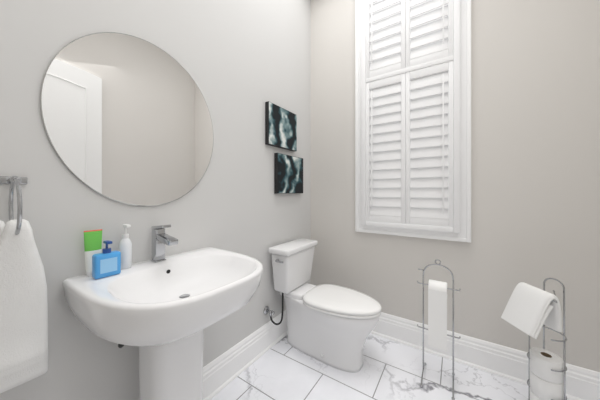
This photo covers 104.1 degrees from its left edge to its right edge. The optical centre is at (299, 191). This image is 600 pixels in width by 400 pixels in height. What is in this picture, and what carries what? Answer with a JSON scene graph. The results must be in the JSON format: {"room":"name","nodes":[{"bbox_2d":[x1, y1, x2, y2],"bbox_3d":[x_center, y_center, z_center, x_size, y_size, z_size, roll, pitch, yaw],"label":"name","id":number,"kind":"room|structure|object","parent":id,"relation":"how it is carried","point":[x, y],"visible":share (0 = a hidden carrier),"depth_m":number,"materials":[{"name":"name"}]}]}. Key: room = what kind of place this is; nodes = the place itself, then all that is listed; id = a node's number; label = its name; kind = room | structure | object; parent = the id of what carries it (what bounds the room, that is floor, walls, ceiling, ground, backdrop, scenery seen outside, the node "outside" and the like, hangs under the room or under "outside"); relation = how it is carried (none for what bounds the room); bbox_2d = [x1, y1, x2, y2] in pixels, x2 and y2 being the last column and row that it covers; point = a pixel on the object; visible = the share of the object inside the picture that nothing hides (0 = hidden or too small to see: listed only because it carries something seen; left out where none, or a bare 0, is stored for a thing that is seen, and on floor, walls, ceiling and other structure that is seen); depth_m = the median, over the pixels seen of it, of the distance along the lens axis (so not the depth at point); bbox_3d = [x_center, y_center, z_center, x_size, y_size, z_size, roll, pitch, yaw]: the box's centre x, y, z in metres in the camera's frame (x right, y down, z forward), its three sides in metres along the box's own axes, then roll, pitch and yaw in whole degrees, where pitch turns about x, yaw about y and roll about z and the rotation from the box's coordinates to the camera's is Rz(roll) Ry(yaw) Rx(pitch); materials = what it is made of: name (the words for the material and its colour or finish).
{"room":"bathroom","nodes":[
{"label":"bathroom","id":0,"kind":"room"},
{"bbox_2d":[0,0,310,399],"bbox_3d":[-0.551,-0.375,1.468,0.120,3.150,2.440,0,0,34],"label":"wall","id":1,"kind":"structure","parent":0,"point":[241,62],"depth_m":1.20,"materials":[{"name":"white paint"}]},
{"bbox_2d":[0,176,47,393],"bbox_3d":[-0.888,0.268,0.681,0.184,0.635,0.210,0,0,34],"label":"towel","id":2,"kind":"object","parent":1,"relation":"attached to","point":[23,326],"visible":1,"depth_m":0.70,"materials":[{"name":"white fabric"}]},
{"bbox_2d":[40,32,212,205],"bbox_3d":[-0.712,-0.320,1.107,0.007,0.774,0.700,0,0,34],"label":"mirror","id":3,"kind":"object","parent":1,"relation":"attached to","point":[126,118],"visible":1,"depth_m":1.03,"materials":[{"name":"grey mirror"}]},
{"bbox_2d":[203,310,287,399],"bbox_3d":[-0.488,1.105,1.426,0.031,0.190,2.200,0,0,34],"label":"baseboard","id":4,"kind":"structure","parent":1,"relation":"attached to","point":[224,370],"depth_m":1.56,"materials":[{"name":"white paint"}]},
{"bbox_2d":[265,101,296,151],"bbox_3d":[-0.146,-0.525,1.935,0.035,0.325,0.380,0,0,34],"label":"picture","id":5,"kind":"object","parent":1,"relation":"attached to","point":[280,127],"visible":1,"depth_m":1.89,"materials":[{"name":"black fabric"}]},
{"bbox_2d":[274,153,302,193],"bbox_3d":[-0.087,-0.150,2.025,0.035,0.325,0.380,0,0,34],"label":"picture","id":6,"kind":"object","parent":1,"relation":"attached to","point":[288,173],"visible":1,"depth_m":1.97,"materials":[{"name":"black fabric"}]},
{"bbox_2d":[211,333,568,399],"bbox_3d":[0.333,1.250,0.883,2.240,0.100,2.440,0,0,34],"label":"floor","id":7,"kind":"structure","parent":0,"point":[282,369],"depth_m":1.50,"materials":[{"name":"tile"}]},
{"bbox_2d":[63,224,262,399],"bbox_3d":[-0.470,0.668,0.965,0.567,1.064,0.624,0,0,34],"label":"sink","id":8,"kind":"object","parent":7,"relation":"on","point":[160,310],"visible":1,"depth_m":0.90,"materials":[{"name":"white ceramic"}]},
{"bbox_2d":[83,229,102,276],"bbox_3d":[-0.799,0.233,0.904,0.033,0.172,0.056,0,0,33],"label":"bottle","id":9,"kind":"object","parent":8,"relation":"on","point":[92,238],"depth_m":0.89,"materials":[{"name":"green plastic"}]},
{"bbox_2d":[92,240,120,279],"bbox_3d":[-0.732,0.252,0.888,0.051,0.134,0.080,0,0,33],"label":"bottle","id":10,"kind":"object","parent":8,"relation":"on","point":[106,265],"depth_m":0.88,"materials":[{"name":"blue plastic"}]},
{"bbox_2d":[118,224,132,269],"bbox_3d":[-0.733,0.228,0.985,0.057,0.183,0.046,0,0,33],"label":"bottle","id":11,"kind":"object","parent":8,"relation":"on","point":[125,245],"depth_m":0.97,"materials":[{"name":"white plastic"}]},
{"bbox_2d":[150,224,178,262],"bbox_3d":[-0.613,0.234,1.060,0.160,0.172,0.048,0,0,33],"label":"faucet","id":12,"kind":"object","parent":8,"relation":"on","point":[160,238],"depth_m":1.07,"materials":[{"name":"silver metal"}]},
{"bbox_2d":[264,238,381,372],"bbox_3d":[0.189,0.811,1.745,0.806,0.778,0.469,0,0,34],"label":"toilet","id":13,"kind":"object","parent":7,"relation":"on","point":[331,325],"visible":1,"depth_m":1.68,"materials":[{"name":"white ceramic"}]},
{"bbox_2d":[417,259,460,399],"bbox_3d":[0.874,0.813,1.484,0.241,0.772,0.238,0,0,34],"label":"stand","id":14,"kind":"object","parent":7,"relation":"on","point":[437,315],"visible":1,"depth_m":1.44,"materials":[{"name":"silver metal"}]},
{"bbox_2d":[501,278,566,399],"bbox_3d":[1.225,0.831,1.225,0.265,0.738,0.252,0,0,34],"label":"stand","id":15,"kind":"object","parent":7,"relation":"on","point":[530,310],"visible":1,"depth_m":1.19,"materials":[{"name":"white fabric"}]},
{"bbox_2d":[501,282,562,339],"bbox_3d":[1.202,0.610,1.226,0.225,0.217,0.227,0,0,33],"label":"towel","id":16,"kind":"object","parent":15,"relation":"hanging from","point":[529,308],"depth_m":1.18,"materials":[{"name":"white fabric"}]},
{"bbox_2d":[311,0,599,371],"bbox_3d":[0.973,-0.375,1.850,2.240,3.150,0.120,0,0,34],"label":"wall","id":17,"kind":"structure","parent":0,"point":[535,143],"depth_m":1.54,"materials":[{"name":"white paint"}]},
{"bbox_2d":[355,0,470,242],"bbox_3d":[0.824,-0.738,1.825,0.828,2.173,0.084,0,0,34],"label":"window","id":18,"kind":"structure","parent":17,"relation":"in","point":[413,115],"depth_m":1.79,"materials":[{"name":"white paint"}]},
{"bbox_2d":[371,312,599,399],"bbox_3d":[0.931,1.105,1.787,2.000,0.190,0.031,0,0,34],"label":"baseboard","id":19,"kind":"structure","parent":17,"relation":"attached to","point":[509,363],"depth_m":1.58,"materials":[{"name":"white paint"}]}
]}

